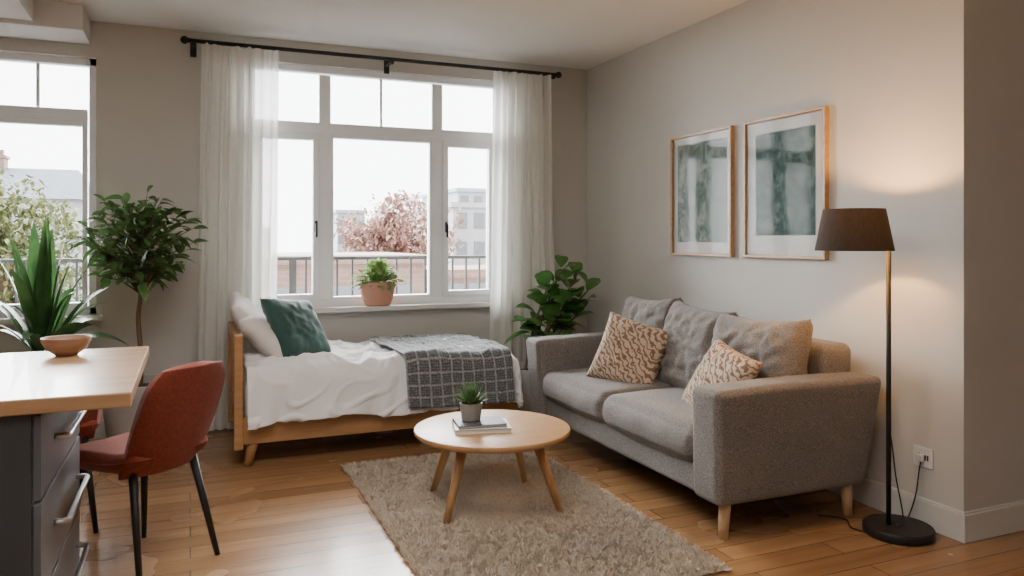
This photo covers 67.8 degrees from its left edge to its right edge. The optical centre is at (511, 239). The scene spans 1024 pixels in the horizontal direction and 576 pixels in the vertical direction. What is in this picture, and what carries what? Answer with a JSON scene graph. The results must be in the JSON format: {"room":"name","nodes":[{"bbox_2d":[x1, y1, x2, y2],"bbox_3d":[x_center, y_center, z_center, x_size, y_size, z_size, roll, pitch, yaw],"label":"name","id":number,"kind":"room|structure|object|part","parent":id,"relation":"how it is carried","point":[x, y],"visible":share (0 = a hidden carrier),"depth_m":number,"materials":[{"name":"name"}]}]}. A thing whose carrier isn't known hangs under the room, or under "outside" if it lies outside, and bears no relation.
{"room":"studio apartment","nodes":[
{"label":"studio apartment","id":0,"kind":"room"},
{"bbox_2d":[0,21,586,419],"bbox_3d":[-2.381,-0.065,5.252,6.900,2.730,0.230,0,0,-23],"label":"wall","id":1,"kind":"structure","parent":0,"point":[148,82],"depth_m":5.17,"materials":[{"name":"paint"}]},
{"bbox_2d":[0,0,89,43],"bbox_3d":[-3.969,-1.353,4.256,2.800,0.155,0.370,0,0,-23],"label":"trim","id":2,"kind":"structure","parent":1,"relation":"attached to","point":[52,21],"depth_m":4.61,"materials":[{"name":"paint"}]},
{"bbox_2d":[0,52,95,316],"bbox_3d":[-3.479,-0.352,4.747,1.593,1.684,0.096,0,0,-23],"label":"window","id":3,"kind":"structure","parent":1,"relation":"in","point":[10,114],"depth_m":4.98,"materials":[{"name":"white paint"}]},
{"bbox_2d":[0,314,101,324],"bbox_3d":[-3.447,0.506,4.651,1.670,0.037,0.132,0,0,-23],"label":"trim","id":4,"kind":"structure","parent":1,"relation":"attached to","point":[3,320],"depth_m":4.84,"materials":[{"name":"white"}]},
{"bbox_2d":[89,420,106,439],"bbox_3d":[-2.355,1.240,5.129,6.452,0.120,0.018,0,0,-23],"label":"baseboard","id":5,"kind":"structure","parent":1,"relation":"attached to","point":[100,432],"depth_m":4.98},
{"bbox_2d":[180,36,561,78],"bbox_3d":[-0.923,-1.305,5.630,2.800,0.110,0.205,0,0,-23],"label":"curtain rod","id":6,"kind":"object","parent":1,"relation":"attached to","point":[388,61],"visible":0.92,"depth_m":5.48,"materials":[{"name":"black metal"}]},
{"bbox_2d":[197,43,278,430],"bbox_3d":[-1.854,-0.019,5.155,0.535,2.570,0.131,0,0,-23],"label":"curtain","id":7,"kind":"object","parent":6,"relation":"hanging from","point":[238,181],"visible":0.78,"depth_m":5.13,"materials":[{"name":"fabric"}]},
{"bbox_2d":[489,71,556,361],"bbox_3d":[0.086,-0.019,5.972,0.567,2.570,0.129,0,0,-25],"label":"curtain","id":8,"kind":"object","parent":6,"relation":"hanging from","point":[522,180],"visible":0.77,"depth_m":5.95,"materials":[{"name":"fabric"}]},
{"bbox_2d":[277,63,492,306],"bbox_3d":[-0.989,-0.392,5.778,1.923,1.764,0.134,0,0,-23],"label":"window","id":9,"kind":"structure","parent":1,"relation":"in","point":[322,133],"depth_m":5.81,"materials":[{"name":"white paint"}]},
{"bbox_3d":[-1.424,-0.080,5.542,0.020,0.120,0.038,0,0,-23],"label":"handle","id":10,"kind":"part","parent":9,"relation":"part of","materials":[{"name":"black metal"}]},
{"bbox_3d":[-0.505,-0.080,5.930,0.020,0.120,0.038,0,0,-23],"label":"handle","id":11,"kind":"part","parent":9,"relation":"part of","materials":[{"name":"black metal"}]},
{"bbox_2d":[313,301,489,312],"bbox_3d":[-0.959,0.506,5.702,2.010,0.037,0.132,0,0,-23],"label":"windowsill","id":12,"kind":"structure","parent":1,"relation":"attached to","point":[446,305],"depth_m":5.70,"materials":[{"name":"white wood"}]},
{"bbox_2d":[351,258,404,305],"bbox_3d":[-0.982,0.308,5.652,0.441,0.361,0.234,0,0,-23],"label":"potted herb","id":13,"kind":"object","parent":12,"relation":"on","point":[379,290],"visible":1,"depth_m":5.61,"materials":[{"name":"ceramic"}]},
{"bbox_2d":[359,281,395,305],"bbox_3d":[-0.999,0.400,5.668,0.276,0.177,0.192,0,0,-23],"label":"pot","id":14,"kind":"object","parent":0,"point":[372,294],"depth_m":5.59,"materials":[{"name":"ceramic"}]},
{"bbox_2d":[42,0,747,69],"bbox_3d":[0.017,-1.490,2.015,8.800,0.120,8.100,0,0,-23],"label":"ceiling","id":15,"kind":"structure","parent":0,"point":[577,34],"depth_m":4.99,"materials":[{"name":"paint"}]},
{"bbox_2d":[0,0,32,20],"bbox_3d":[-1.610,-1.365,1.100,0.390,0.130,7.280,0,0,-23],"label":"trim","id":16,"kind":"structure","parent":15,"relation":"attached to","point":[9,9],"depth_m":4.35,"materials":[{"name":"paint"}]},
{"bbox_2d":[517,362,531,411],"bbox_3d":[0.114,1.110,5.563,0.380,0.380,0.380,0,0,-23],"label":"pot","id":17,"kind":"object","parent":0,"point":[526,406],"depth_m":5.39,"materials":[{"name":"grey ceramic"}]},
{"bbox_2d":[79,428,1023,575],"bbox_3d":[0.017,1.360,2.015,8.800,0.120,8.100,0,0,-23],"label":"floor","id":18,"kind":"structure","parent":0,"point":[296,510],"depth_m":3.48,"materials":[{"name":"brown wood"}]},
{"bbox_2d":[0,410,89,575],"bbox_3d":[-2.249,0.881,2.079,1.873,0.838,0.820,0,0,-23],"label":"base cabinet","id":19,"kind":"object","parent":18,"relation":"on","point":[41,491],"visible":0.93,"depth_m":2.06,"materials":[{"name":"wood"}]},
{"bbox_3d":[-1.438,0.845,2.421,0.020,0.260,0.790,0,0,-23],"label":"drawer","id":20,"kind":"part","parent":19,"relation":"part of","materials":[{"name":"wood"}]},
{"bbox_3d":[-1.438,0.590,2.421,0.020,0.230,0.790,0,0,-23],"label":"drawer","id":21,"kind":"part","parent":19,"relation":"part of","materials":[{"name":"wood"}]},
{"bbox_3d":[-1.438,1.093,2.421,0.020,0.215,0.790,0,0,-23],"label":"drawer","id":22,"kind":"part","parent":19,"relation":"part of","materials":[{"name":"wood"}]},
{"bbox_3d":[-1.433,0.585,2.494,0.046,0.018,0.488,0,0,-23],"label":"handle","id":23,"kind":"part","parent":19,"relation":"part of","materials":[{"name":"metal"}]},
{"bbox_3d":[-1.433,0.840,2.494,0.046,0.018,0.488,0,0,-23],"label":"handle","id":24,"kind":"part","parent":19,"relation":"part of","materials":[{"name":"metal"}]},
{"bbox_2d":[0,346,148,416],"bbox_3d":[-2.236,0.441,2.146,2.150,0.042,0.995,0,0,-23],"label":"countertop","id":25,"kind":"structure","parent":19,"relation":"on","point":[39,382],"depth_m":2.28,"materials":[{"name":"beige wood"}]},
{"bbox_2d":[40,334,91,356],"bbox_3d":[-1.624,0.387,2.777,0.166,0.066,0.166,0,0,-23],"label":"bowl","id":26,"kind":"object","parent":25,"relation":"on","point":[73,344],"visible":1,"depth_m":2.73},
{"bbox_3d":[-1.433,1.085,2.494,0.046,0.018,0.488,0,0,-23],"label":"handle","id":27,"kind":"part","parent":19,"relation":"part of","materials":[{"name":"metal"}]},
{"bbox_2d":[0,218,130,351],"bbox_3d":[-2.597,0.585,4.285,0.838,1.431,0.524,0,0,-23],"label":"potted plant","id":28,"kind":"object","parent":18,"relation":"on","point":[44,312],"visible":0.56,"depth_m":4.32,"materials":[{"name":"plant"}]},
{"bbox_2d":[78,409,102,533],"bbox_3d":[-2.098,0.888,3.444,0.459,0.830,0.583,0,0,-31],"label":"dining chair","id":29,"kind":"object","parent":18,"relation":"on","point":[91,420],"visible":0.23,"depth_m":3.40,"materials":[{"name":"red fabric"}]},
{"bbox_3d":[-2.014,0.689,3.302,0.394,0.433,0.253,0,0,-31],"label":"backrest","id":30,"kind":"part","parent":29,"relation":"part of","materials":[{"name":"orange fabric"}]},
{"bbox_3d":[-1.891,1.092,3.413,0.132,0.422,0.033,0,0,33],"label":"leg","id":31,"kind":"part","parent":29,"relation":"part of","materials":[{"name":"black metal"}]},
{"bbox_3d":[-2.132,0.850,3.501,0.459,0.102,0.450,0,0,-31],"label":"seat","id":32,"kind":"part","parent":29,"relation":"part of","materials":[{"name":"orange fabric"}]},
{"bbox_2d":[66,185,208,437],"bbox_3d":[-2.233,0.487,4.589,0.697,1.626,0.786,0,0,44],"label":"potted ficus","id":33,"kind":"object","parent":18,"relation":"on","point":[117,421],"visible":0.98,"depth_m":4.48,"materials":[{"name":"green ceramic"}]},
{"bbox_2d":[78,361,224,575],"bbox_3d":[-1.461,0.888,3.059,0.583,0.830,0.459,0,0,25],"label":"dining chair","id":34,"kind":"object","parent":18,"relation":"on","point":[175,413],"visible":0.96,"depth_m":2.92,"materials":[{"name":"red fabric"}]},
{"bbox_3d":[-1.728,1.092,3.009,0.102,0.420,0.034,0,0,-7],"label":"leg","id":35,"kind":"part","parent":34,"relation":"part of","materials":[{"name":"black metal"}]},
{"bbox_3d":[-1.409,1.092,2.856,0.033,0.422,0.132,0,0,-38],"label":"leg","id":36,"kind":"part","parent":34,"relation":"part of","materials":[{"name":"black metal"}]},
{"bbox_3d":[-1.521,0.850,3.087,0.450,0.102,0.459,0,0,25],"label":"seat","id":37,"kind":"part","parent":34,"relation":"part of","materials":[{"name":"orange fabric"}]},
{"bbox_3d":[-1.594,1.092,3.296,0.034,0.420,0.102,0,0,-33],"label":"leg","id":38,"kind":"part","parent":34,"relation":"part of","materials":[{"name":"black metal"}]},
{"bbox_3d":[-1.312,0.689,2.989,0.253,0.433,0.394,0,0,25],"label":"backrest","id":39,"kind":"part","parent":34,"relation":"part of","materials":[{"name":"orange fabric"}]},
{"bbox_3d":[-1.272,1.092,3.150,0.132,0.422,0.033,0,0,-1],"label":"leg","id":40,"kind":"part","parent":34,"relation":"part of","materials":[{"name":"black metal"}]},
{"bbox_2d":[228,321,516,466],"bbox_3d":[-0.928,0.923,5.036,1.750,0.765,0.800,0,0,-23],"label":"bed","id":41,"kind":"object","parent":18,"relation":"on","point":[237,371],"visible":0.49,"depth_m":4.51,"materials":[{"name":"brown wood"}]},
{"bbox_3d":[-1.711,0.870,4.705,0.050,0.660,0.800,0,0,-23],"label":"headboard","id":42,"kind":"part","parent":41,"relation":"part of","materials":[{"name":"brown wood"}]},
{"bbox_3d":[-0.918,0.945,5.040,1.650,0.259,0.740,0,0,-23],"label":"mattress","id":43,"kind":"part","parent":41,"relation":"part of","materials":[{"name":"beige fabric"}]},
{"bbox_2d":[230,291,268,356],"bbox_3d":[-1.642,0.545,4.843,0.291,0.407,0.689,0,0,-20],"label":"bed pillow","id":44,"kind":"object","parent":41,"relation":"on","point":[241,307],"visible":0.39,"depth_m":4.60,"materials":[{"name":"beige fabric"}]},
{"bbox_3d":[-1.501,1.198,4.410,0.103,0.214,0.070,0,0,-33],"label":"leg","id":45,"kind":"part","parent":41,"relation":"part of","materials":[{"name":"brown wood"}]},
{"bbox_2d":[239,306,282,356],"bbox_3d":[-1.521,0.606,4.807,0.340,0.349,0.656,0,0,-14],"label":"bed pillow","id":46,"kind":"object","parent":41,"relation":"on","point":[255,327],"visible":0.51,"depth_m":4.53,"materials":[{"name":"beige fabric"}]},
{"bbox_3d":[-0.754,1.093,4.690,1.700,0.155,0.028,0,0,-23],"label":"rail","id":47,"kind":"part","parent":41,"relation":"part of","materials":[{"name":"brown wood"}]},
{"bbox_2d":[243,338,522,429],"bbox_3d":[-0.872,0.880,5.002,1.696,0.424,0.880,0,0,-23],"label":"duvet","id":48,"kind":"object","parent":41,"relation":"on","point":[368,377],"visible":0.48,"depth_m":4.53,"materials":[{"name":"white fabric"}]},
{"bbox_2d":[260,298,330,356],"bbox_3d":[-1.347,0.550,4.771,0.279,0.388,0.456,0,0,27],"label":"throw cushion","id":49,"kind":"object","parent":48,"relation":"on","point":[297,328],"visible":0.93,"depth_m":4.68,"materials":[{"name":"teal fabric"}]},
{"bbox_2d":[368,332,515,407],"bbox_3d":[-0.497,0.856,5.135,0.760,0.361,0.895,0,0,-23],"label":"throw blanket","id":50,"kind":"object","parent":48,"relation":"on","point":[436,366],"visible":0.98,"depth_m":4.80,"materials":[{"name":"fabric"}]},
{"bbox_2d":[340,450,731,575],"bbox_3d":[-0.054,1.284,3.662,1.197,0.031,2.020,0,0,-23],"label":"rug","id":51,"kind":"object","parent":18,"relation":"on","point":[500,524],"visible":0.89,"depth_m":3.43,"materials":[{"name":"carpet"}]},
{"bbox_2d":[414,410,570,523],"bbox_3d":[-0.097,1.104,3.737,0.766,0.379,0.766,0,0,-23],"label":"coffee table","id":52,"kind":"object","parent":51,"relation":"on","point":[531,431],"visible":0.83,"depth_m":3.59,"materials":[{"name":"brown wood"}]},
{"bbox_3d":[-0.347,1.116,3.867,0.163,0.354,0.051,0,0,25],"label":"leg","id":53,"kind":"part","parent":52,"relation":"part of","materials":[{"name":"brown wood"}]},
{"bbox_3d":[-0.262,1.116,3.508,0.051,0.354,0.163,0,0,39],"label":"leg","id":54,"kind":"part","parent":52,"relation":"part of","materials":[{"name":"brown wood"}]},
{"bbox_2d":[452,418,511,434],"bbox_3d":[-0.149,0.903,3.693,0.270,0.022,0.200,0,0,-9],"label":"book","id":55,"kind":"object","parent":52,"relation":"on","point":[507,429],"visible":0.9,"depth_m":3.60,"materials":[{"name":"white paper"}]},
{"bbox_2d":[452,415,506,429],"bbox_3d":[-0.157,0.885,3.700,0.235,0.014,0.175,0,0,-15],"label":"book","id":56,"kind":"object","parent":55,"relation":"on","point":[485,421],"visible":0.98,"depth_m":3.65,"materials":[{"name":"white paper"}]},
{"bbox_2d":[454,378,489,421],"bbox_3d":[-0.202,0.778,3.710,0.188,0.200,0.198,0,0,-7],"label":"potted succulent","id":57,"kind":"object","parent":56,"relation":"on","point":[471,408],"visible":1,"depth_m":3.68,"materials":[{"name":"green plant"}]},
{"bbox_2d":[460,402,482,421],"bbox_3d":[-0.199,0.835,3.715,0.112,0.086,0.112,0,0,-23],"label":"pot","id":58,"kind":"object","parent":57,"relation":"on","point":[470,411],"depth_m":3.67,"materials":[{"name":"grey ceramic"}]},
{"bbox_3d":[0.032,1.116,3.988,0.052,0.354,0.163,0,0,23],"label":"leg","id":59,"kind":"part","parent":52,"relation":"part of","materials":[{"name":"brown wood"}]},
{"bbox_3d":[0.163,1.116,3.628,0.163,0.354,0.051,0,0,25],"label":"leg","id":60,"kind":"part","parent":52,"relation":"part of","materials":[{"name":"brown wood"}]},
{"bbox_2d":[503,255,600,411],"bbox_3d":[0.310,0.706,5.592,0.764,1.189,0.479,0,0,-23],"label":"fiddle leaf fig","id":61,"kind":"object","parent":18,"relation":"on","point":[551,310],"visible":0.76,"depth_m":5.54,"materials":[{"name":"green plant"}]},
{"bbox_3d":[0.344,0.612,5.582,0.528,0.787,0.178,0,0,-19],"label":"stem","id":62,"kind":"part","parent":61,"relation":"part of","materials":[{"name":"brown plant"}]},
{"bbox_2d":[526,296,880,539],"bbox_3d":[0.913,0.823,4.294,0.962,0.956,1.992,0,0,-23],"label":"sofa","id":63,"kind":"object","parent":18,"relation":"on","point":[805,423],"visible":0.8,"depth_m":3.57,"materials":[{"name":"grey fabric"}]},
{"bbox_3d":[0.568,0.886,5.111,0.962,0.513,0.217,0,0,-23],"label":"armrest","id":64,"kind":"part","parent":63,"relation":"part of","materials":[{"name":"grey fabric"}]},
{"bbox_2d":[543,367,673,423],"bbox_3d":[0.650,0.925,4.622,0.732,0.227,0.770,0,0,-23],"label":"seat cushion","id":65,"kind":"object","parent":63,"relation":"on","point":[567,391],"depth_m":4.41,"materials":[{"name":"grey fabric"}]},
{"bbox_2d":[586,311,667,383],"bbox_3d":[0.695,0.675,4.494,0.502,0.485,0.232,0,0,32],"label":"throw cushion","id":66,"kind":"object","parent":63,"relation":"on","point":[631,351],"visible":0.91,"depth_m":4.43,"materials":[{"name":"fabric"}]},
{"bbox_2d":[602,387,692,462],"bbox_3d":[0.955,0.924,3.893,0.720,0.226,0.813,0,0,-23],"label":"seat cushion","id":67,"kind":"object","parent":63,"relation":"on","point":[658,423],"depth_m":3.76,"materials":[{"name":"grey fabric"}]},
{"bbox_2d":[620,296,683,328],"bbox_3d":[0.856,0.610,4.834,0.264,0.520,0.580,16,-9,-20],"label":"cushion","id":68,"kind":"object","parent":63,"relation":"on","point":[653,313],"depth_m":4.71,"materials":[{"name":"grey fabric"}]},
{"bbox_2d":[657,300,738,388],"bbox_3d":[1.042,0.625,4.348,0.271,0.520,0.550,17,-3,-22],"label":"cushion","id":69,"kind":"object","parent":63,"relation":"on","point":[690,330],"depth_m":4.27,"materials":[{"name":"grey fabric"}]},
{"bbox_2d":[682,339,761,404],"bbox_3d":[1.013,0.700,3.717,0.228,0.398,0.432,0,0,-15],"label":"throw cushion","id":70,"kind":"object","parent":63,"relation":"on","point":[721,363],"visible":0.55,"depth_m":3.69,"materials":[{"name":"fabric"}]},
{"bbox_3d":[0.928,1.212,3.323,0.060,0.178,0.056,0,0,-23],"label":"leg","id":71,"kind":"part","parent":63,"relation":"part of","materials":[{"name":"brown wood"}]},
{"bbox_2d":[712,313,812,378],"bbox_3d":[1.223,0.635,3.838,0.262,0.520,0.610,17,-9,-24],"label":"cushion","id":72,"kind":"object","parent":63,"relation":"on","point":[784,349],"depth_m":3.65,"materials":[{"name":"grey fabric"}]},
{"bbox_3d":[1.259,0.886,3.476,0.962,0.513,0.217,0,0,-23],"label":"armrest","id":73,"kind":"part","parent":63,"relation":"part of","materials":[{"name":"grey fabric"}]},
{"bbox_3d":[1.245,0.800,4.434,0.210,0.600,1.680,0,0,-23],"label":"backrest","id":74,"kind":"part","parent":63,"relation":"part of","materials":[{"name":"grey fabric"}]},
{"bbox_3d":[1.577,1.212,3.597,0.060,0.178,0.056,0,0,-23],"label":"leg","id":75,"kind":"part","parent":63,"relation":"part of","materials":[{"name":"brown wood"}]},
{"bbox_2d":[814,208,935,546],"bbox_3d":[1.610,0.581,3.397,0.492,1.438,0.330,0,0,10],"label":"floor lamp","id":76,"kind":"object","parent":18,"relation":"on","point":[840,229],"visible":1,"depth_m":3.33,"materials":[{"name":"black metal"}]},
{"bbox_3d":[1.531,-0.045,3.410,0.330,0.186,0.330,0,0,-23],"label":"lamp shade","id":77,"kind":"part","parent":76,"relation":"part of","materials":[{"name":"fabric"}]},
{"bbox_3d":[1.635,0.989,3.445,0.441,0.618,0.192,0,0,12],"label":"cord","id":78,"kind":"part","parent":76,"relation":"part of","materials":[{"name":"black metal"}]},
{"bbox_2d":[587,0,999,511],"bbox_3d":[1.394,-0.065,4.886,0.230,2.730,3.383,0,0,-23],"label":"wall","id":79,"kind":"structure","parent":0,"point":[910,89],"depth_m":3.74,"materials":[{"name":"paint"}]},
{"bbox_2d":[670,125,733,256],"bbox_3d":[1.224,-0.298,4.949,0.031,0.803,0.635,0,0,-23],"label":"framed picture","id":80,"kind":"object","parent":79,"relation":"attached to","point":[701,163],"visible":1,"depth_m":4.94,"materials":[{"name":"white paper"}]},
{"bbox_2d":[678,137,726,241],"bbox_3d":[1.229,-0.312,4.951,0.002,0.654,0.513,0,0,-23],"label":"artwork","id":81,"kind":"object","parent":80,"relation":"attached to","point":[702,162],"depth_m":4.94},
{"bbox_2d":[743,105,828,259],"bbox_3d":[1.516,-0.298,4.258,0.031,0.803,0.635,0,0,-23],"label":"framed picture","id":82,"kind":"object","parent":79,"relation":"attached to","point":[786,156],"visible":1,"depth_m":4.25,"materials":[{"name":"white paper"}]},
{"bbox_2d":[756,124,814,235],"bbox_3d":[1.521,-0.320,4.260,0.002,0.589,0.463,0,0,-23],"label":"artwork","id":83,"kind":"object","parent":82,"relation":"attached to","point":[785,155],"depth_m":4.24},
{"bbox_2d":[827,477,966,543],"bbox_3d":[1.283,1.235,4.829,0.018,0.130,3.401,0,0,-23],"label":"baseboard","id":84,"kind":"structure","parent":79,"relation":"attached to","point":[947,521],"depth_m":3.48,"materials":[{"name":"white paint"}]},
{"bbox_2d":[913,445,932,469],"bbox_3d":[1.857,0.985,3.455,0.030,0.090,0.100,0,0,-23],"label":"wall socket","id":85,"kind":"object","parent":79,"relation":"attached to","point":[924,455],"visible":1,"depth_m":3.45,"materials":[{"name":"white plastic"}]},
{"bbox_2d":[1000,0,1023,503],"bbox_3d":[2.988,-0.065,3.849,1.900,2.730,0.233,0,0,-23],"label":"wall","id":86,"kind":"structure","parent":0,"point":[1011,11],"depth_m":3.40,"materials":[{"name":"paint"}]},
{"bbox_2d":[965,500,1023,542],"bbox_3d":[2.838,1.235,3.650,1.930,0.130,0.018,0,0,-23],"label":"baseboard","id":87,"kind":"structure","parent":86,"relation":"attached to","point":[1007,518],"depth_m":3.33,"materials":[{"name":"white wood"}]},
{"label":"outside","id":88,"kind":"structure","parent":0,"visible":0},
{"bbox_3d":[-15.498,7.450,62.386,140.000,0.300,113.000,0,0,-23],"label":"ground","id":89,"kind":"structure","parent":88,"visible":0},
{"bbox_2d":[0,168,81,303],"bbox_3d":[-11.239,2.817,16.967,3.606,8.974,3.505,0,0,-2],"label":"tree","id":90,"kind":"object","parent":89,"relation":"on","point":[21,242],"visible":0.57,"depth_m":16.88,"materials":[{"name":"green plant"}]},
{"bbox_2d":[0,150,81,301],"bbox_3d":[-18.317,2.125,25.372,8.400,10.350,5.600,0,0,-23],"label":"building","id":91,"kind":"structure","parent":89,"relation":"on","point":[62,184],"depth_m":24.72,"materials":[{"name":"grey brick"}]},
{"bbox_2d":[71,264,81,301],"bbox_3d":[-10.791,3.581,21.505,2.902,7.448,3.056,0,0,22],"label":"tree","id":92,"kind":"object","parent":89,"relation":"on","point":[80,274],"visible":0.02,"depth_m":20.68,"materials":[{"name":"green plant"}]},
{"bbox_2d":[334,210,364,251],"bbox_3d":[-9.983,2.825,44.579,1.700,8.950,6.100,0,0,-23],"label":"block","id":93,"kind":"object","parent":89,"relation":"on","point":[338,243],"visible":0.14,"depth_m":41.82,"materials":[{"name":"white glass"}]},
{"bbox_2d":[277,252,426,295],"bbox_3d":[-5.030,3.800,16.276,5.600,7.000,4.100,0,0,-23],"label":"brick house","id":94,"kind":"structure","parent":89,"relation":"on","point":[344,266],"depth_m":14.94,"materials":[{"name":"brick"}]},
{"bbox_2d":[334,189,463,265],"bbox_3d":[-3.369,2.947,21.875,4.069,8.714,3.902,0,0,15],"label":"autumn tree","id":95,"kind":"object","parent":89,"relation":"on","point":[388,233],"visible":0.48,"depth_m":21.21,"materials":[{"name":"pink plant"}]},
{"bbox_2d":[400,202,485,264],"bbox_3d":[-1.007,3.000,30.459,5.350,8.600,7.100,0,0,-23],"label":"building","id":96,"kind":"structure","parent":89,"relation":"on","point":[473,229],"depth_m":26.53,"materials":[{"name":"white concrete"}]},
{"bbox_2d":[420,188,485,205],"bbox_3d":[-1.205,2.425,39.602,5.600,9.750,6.100,0,0,-23],"label":"building","id":97,"kind":"structure","parent":89,"relation":"on","point":[472,195],"depth_m":36.15,"materials":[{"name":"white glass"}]},
{"bbox_2d":[426,265,485,293],"bbox_3d":[-0.777,3.955,17.258,3.000,6.690,2.600,0,0,-23],"label":"terrace","id":98,"kind":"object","parent":89,"relation":"on","point":[459,270],"visible":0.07,"depth_m":15.87,"materials":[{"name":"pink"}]},
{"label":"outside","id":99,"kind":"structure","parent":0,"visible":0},
{"bbox_3d":[-2.047,1.460,6.002,8.100,0.280,0.850,0,0,-23],"label":"balcony slab","id":100,"kind":"object","parent":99,"visible":0},
{"bbox_2d":[0,255,485,303],"bbox_3d":[-1.923,0.730,6.352,7.600,1.180,0.050,0,0,-23],"label":"balcony railing","id":101,"kind":"object","parent":100,"relation":"on","point":[292,260],"visible":0.07,"depth_m":6.55,"materials":[{"name":"black metal"}]},
{"bbox_3d":[-1.923,0.155,6.352,7.600,0.030,0.050,0,0,-23],"label":"rail","id":102,"kind":"part","parent":101,"relation":"part of","materials":[{"name":"black metal"}]},
{"bbox_3d":[-1.831,0.740,6.391,0.040,1.160,0.040,0,0,-23],"label":"post","id":103,"kind":"part","parent":101,"relation":"part of","materials":[{"name":"black metal"}]}
]}

